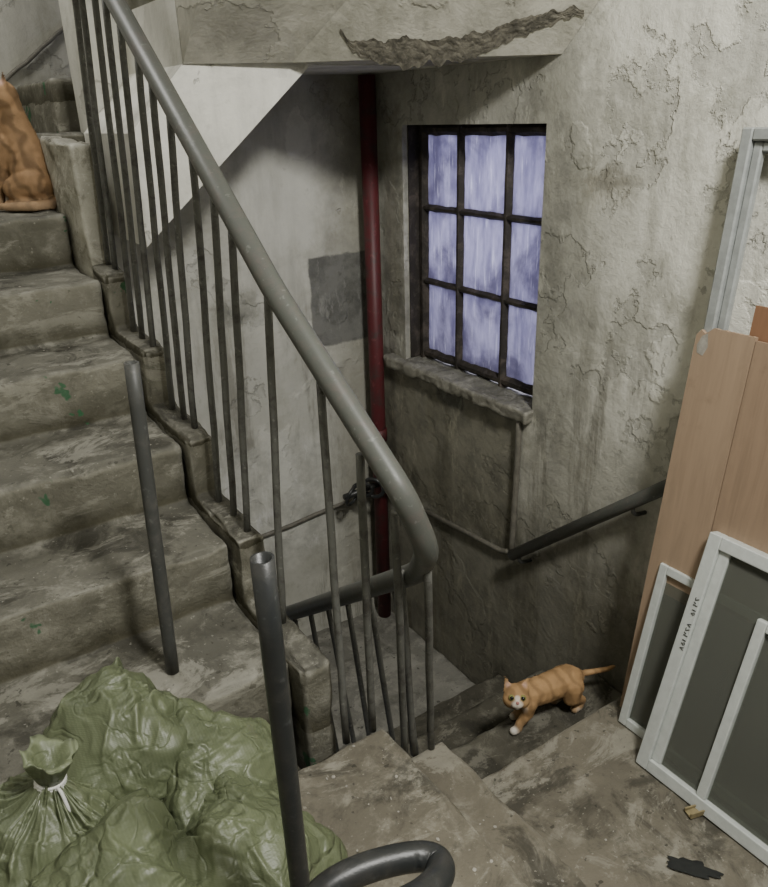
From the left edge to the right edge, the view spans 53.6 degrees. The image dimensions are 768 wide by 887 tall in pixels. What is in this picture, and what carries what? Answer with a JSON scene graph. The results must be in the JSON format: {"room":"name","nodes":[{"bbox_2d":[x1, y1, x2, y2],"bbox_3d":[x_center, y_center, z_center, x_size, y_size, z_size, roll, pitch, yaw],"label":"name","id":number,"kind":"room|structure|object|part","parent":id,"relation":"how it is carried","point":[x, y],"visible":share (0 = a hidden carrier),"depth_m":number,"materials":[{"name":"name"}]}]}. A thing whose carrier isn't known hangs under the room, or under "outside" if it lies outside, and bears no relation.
{"room":"stairwell","nodes":[
{"label":"stairwell","id":0,"kind":"room"},
{"bbox_2d":[0,0,70,88],"bbox_3d":[-2.021,-0.981,3.467,1.820,4.500,0.200,-16,27,-30],"label":"wall","id":1,"kind":"structure","parent":0,"point":[24,24],"depth_m":3.35,"materials":[{"name":"paint"}]},
{"bbox_2d":[5,27,63,81],"bbox_3d":[-1.579,-1.682,3.353,0.540,0.406,0.025,-16,27,-30],"label":"cable","id":2,"kind":"object","parent":1,"relation":"attached to","point":[60,32],"visible":0.64,"depth_m":3.35,"materials":[{"name":"plastic"}]},
{"bbox_2d":[58,0,377,635],"bbox_3d":[-0.575,-0.877,3.123,1.110,4.500,0.200,-16,27,-30],"label":"wall","id":3,"kind":"structure","parent":0,"point":[296,177],"depth_m":3.21,"materials":[{"name":"paint"}]},
{"bbox_2d":[297,606,475,770],"bbox_3d":[-0.750,1.384,3.163,2.452,0.180,0.973,-16,27,-30],"label":"floor","id":4,"kind":"structure","parent":0,"point":[449,681],"depth_m":3.56,"materials":[{"name":"concrete"}]},
{"bbox_2d":[0,0,621,886],"bbox_3d":[-0.133,-0.203,1.366,2.458,4.445,5.592,-16,27,-30],"label":"staircase","id":5,"kind":"structure","parent":4,"relation":"on","point":[72,519],"depth_m":2.14,"materials":[{"name":"concrete"}]},
{"bbox_2d":[0,72,56,210],"bbox_3d":[-1.288,-1.052,2.660,0.267,0.446,0.233,-1,23,1],"label":"cat","id":6,"kind":"object","parent":5,"relation":"on","point":[25,180],"visible":0.9,"depth_m":2.63},
{"bbox_2d":[123,360,178,674],"bbox_3d":[-0.495,0.187,1.636,0.053,0.750,0.030,-16,27,-30],"label":"metal post","id":7,"kind":"object","parent":5,"relation":"on","point":[132,371],"visible":1,"depth_m":1.60,"materials":[{"name":"grey metal"}]},
{"bbox_2d":[72,0,438,769],"bbox_3d":[-0.440,-0.276,2.179,0.330,3.662,1.975,-16,27,-30],"label":"stair railing","id":8,"kind":"object","parent":5,"relation":"attached to","point":[331,384],"visible":0.88,"depth_m":1.84,"materials":[{"name":"metal"}]},
{"bbox_2d":[503,664,614,734],"bbox_3d":[0.581,0.817,2.567,0.475,0.228,0.140,-14,26,-26],"label":"cat","id":9,"kind":"object","parent":5,"relation":"on","point":[564,682],"visible":1,"depth_m":2.52},
{"bbox_2d":[343,74,390,617],"bbox_3d":[-0.096,-0.235,3.414,0.292,2.565,0.169,-16,27,-30],"label":"red standpipe","id":10,"kind":"object","parent":4,"relation":"on","point":[366,83],"visible":0.8,"depth_m":3.33,"materials":[{"name":"metal"}]},
{"bbox_2d":[298,729,527,886],"bbox_3d":[0.208,1.381,0.470,1.396,0.192,2.829,-16,27,-30],"label":"floor","id":11,"kind":"structure","parent":0,"point":[426,813],"depth_m":1.63,"materials":[{"name":"concrete"}]},
{"bbox_2d":[0,734,115,886],"bbox_3d":[-0.566,0.691,1.283,0.277,0.462,0.282,18,30,38],"label":"garbage bags","id":12,"kind":"object","parent":11,"relation":"on","point":[43,808],"visible":0.75,"depth_m":1.20},
{"bbox_2d":[29,792,189,886],"bbox_3d":[-0.396,0.779,1.177,0.324,0.378,0.301,18,30,38],"label":"garbage bag","id":13,"kind":"object","parent":11,"relation":"on","point":[136,844],"visible":0.91,"depth_m":1.14,"materials":[{"name":"green plastic"}]},
{"bbox_2d":[40,657,186,804],"bbox_3d":[-0.480,0.647,1.430,0.299,0.422,0.322,10,26,25],"label":"garbage bags","id":14,"kind":"object","parent":11,"relation":"on","point":[127,730],"visible":0.44,"depth_m":1.34},
{"bbox_2d":[160,696,277,829],"bbox_3d":[-0.310,0.678,1.421,0.256,0.363,0.302,-3,23,-3],"label":"garbage bags","id":15,"kind":"object","parent":11,"relation":"on","point":[216,740],"visible":0.24,"depth_m":1.35},
{"bbox_2d":[177,766,349,886],"bbox_3d":[-0.238,0.745,1.275,0.298,0.353,0.305,8,25,21],"label":"garbage bags","id":16,"kind":"object","parent":11,"relation":"on","point":[236,839],"visible":0.7,"depth_m":1.20},
{"bbox_2d":[249,551,309,886],"bbox_3d":[-0.122,0.546,1.046,0.028,0.914,0.039,11,27,28],"label":"metal post","id":17,"kind":"object","parent":11,"relation":"on","point":[262,564],"visible":1,"depth_m":0.94,"materials":[{"name":"black metal"}]},
{"bbox_2d":[306,840,454,886],"bbox_3d":[-0.030,0.611,0.968,0.282,0.186,0.138,-16,27,-30],"label":"curved handrail","id":18,"kind":"object","parent":17,"relation":"attached to","point":[435,863],"visible":1,"depth_m":0.99,"materials":[{"name":"black metal"}]},
{"bbox_2d":[375,0,767,692],"bbox_3d":[1.226,-0.326,1.724,0.220,4.500,4.700,-16,27,-30],"label":"wall","id":19,"kind":"structure","parent":0,"point":[646,109],"depth_m":2.45,"materials":[{"name":"paint"}]},
{"bbox_2d":[262,421,521,553],"bbox_3d":[-0.104,0.201,3.119,0.849,0.759,1.003,-16,27,-30],"label":"conduit","id":20,"kind":"object","parent":19,"relation":"attached to","point":[518,438],"visible":0.66,"depth_m":3.05,"materials":[{"name":"plastic"}]},
{"bbox_2d":[407,125,420,356],"bbox_3d":[0.135,-0.827,3.196,0.070,0.950,0.005,-16,27,-30],"label":"window frame","id":21,"kind":"structure","parent":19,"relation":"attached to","point":[412,130],"depth_m":3.17,"materials":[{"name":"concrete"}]},
{"bbox_2d":[383,353,532,424],"bbox_3d":[0.320,-0.249,3.128,0.173,0.071,0.931,-16,27,-30],"label":"sill","id":22,"kind":"structure","parent":19,"relation":"attached to","point":[506,402],"depth_m":3.04,"materials":[{"name":"stone"}]},
{"bbox_2d":[418,123,546,395],"bbox_3d":[0.381,-0.705,2.906,0.034,0.964,0.828,-16,27,-30],"label":"bars","id":23,"kind":"object","parent":19,"relation":"attached to","point":[461,130],"visible":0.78,"depth_m":2.94,"materials":[{"name":"metal"}]},
{"bbox_2d":[428,135,545,384],"bbox_3d":[0.383,-0.712,2.913,0.004,0.950,0.790,-16,27,-30],"label":"glass pane","id":24,"kind":"object","parent":23,"relation":"attached to","point":[485,156],"visible":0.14,"depth_m":2.89,"materials":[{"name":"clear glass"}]},
{"bbox_2d":[507,479,665,563],"bbox_3d":[0.770,0.205,2.432,0.086,0.885,0.988,-16,27,-30],"label":"wall handrail","id":25,"kind":"object","parent":19,"relation":"attached to","point":[653,492],"visible":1,"depth_m":2.51,"materials":[{"name":"metal"}]},
{"bbox_2d":[482,697,767,886],"bbox_3d":[1.303,1.387,1.248,0.953,0.178,2.808,-16,27,-30],"label":"floor","id":26,"kind":"structure","parent":0,"point":[583,785],"depth_m":2.02,"materials":[{"name":"concrete"}]},
{"bbox_2d":[19,211,669,882],"bbox_3d":[-0.388,0.276,1.905,2.925,1.442,1.179,11,27,27],"label":"crumbs","id":27,"kind":"object","parent":26,"relation":"on","point":[333,776],"visible":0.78,"depth_m":1.71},
{"bbox_2d":[618,563,767,832],"bbox_3d":[0.988,0.721,1.930,0.133,0.529,0.820,-16,27,-30],"label":"frame","id":28,"kind":"object","parent":26,"relation":"on","point":[720,789],"visible":0.88,"depth_m":2.16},
{"bbox_2d":[620,328,767,813],"bbox_3d":[0.964,0.360,1.918,0.146,1.195,0.665,-16,27,-30],"label":"plywood board","id":29,"kind":"object","parent":26,"relation":"on","point":[717,479],"visible":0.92,"depth_m":2.01,"materials":[{"name":"brown wood"}]},
{"bbox_3d":[1.010,0.390,1.857,0.012,1.192,0.503,-9,24,-33],"label":"panel","id":30,"kind":"part","parent":29,"relation":"part of","materials":[{"name":"brown wood"}]},
{"bbox_2d":[684,804,704,818],"bbox_3d":[0.827,0.967,2.006,0.060,0.016,0.028,-8,24,-14],"label":"door hinge","id":31,"kind":"object","parent":26,"relation":"on","point":[691,811],"visible":0.69,"depth_m":2.00,"materials":[{"name":"gold metal"}]},
{"bbox_2d":[667,855,723,879],"bbox_3d":[0.761,1.036,1.859,0.132,0.007,0.047,5,24,16],"label":"rag","id":32,"kind":"object","parent":26,"relation":"on","point":[696,868],"visible":1,"depth_m":1.86,"materials":[{"name":"black fabric"}]},
{"bbox_2d":[636,531,767,865],"bbox_3d":[1.040,0.706,1.758,0.224,0.699,0.865,-16,27,-30],"label":"frame","id":33,"kind":"object","parent":26,"relation":"on","point":[719,551],"visible":1,"depth_m":2.00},
{"bbox_2d":[680,597,698,650],"bbox_3d":[0.817,0.483,2.034,0.043,0.150,0.014,-16,27,-30],"label":"writing","id":34,"kind":"object","parent":33,"relation":"attached to","point":[696,597],"visible":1,"depth_m":2.04,"materials":[{"name":"black paint"}]},
{"bbox_2d":[704,127,767,331],"bbox_3d":[1.070,0.162,1.779,0.189,1.667,0.860,-16,27,-30],"label":"frame","id":35,"kind":"object","parent":26,"relation":"on","point":[753,146],"visible":0.48,"depth_m":1.86,"materials":[{"name":"grey metal"}]},
{"bbox_2d":[749,305,767,342],"bbox_3d":[1.009,0.338,1.879,0.011,1.270,0.500,-9,24,-33],"label":"plywood offcut","id":36,"kind":"object","parent":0,"point":[759,327],"depth_m":1.85,"materials":[{"name":"brown wood"}]}
]}

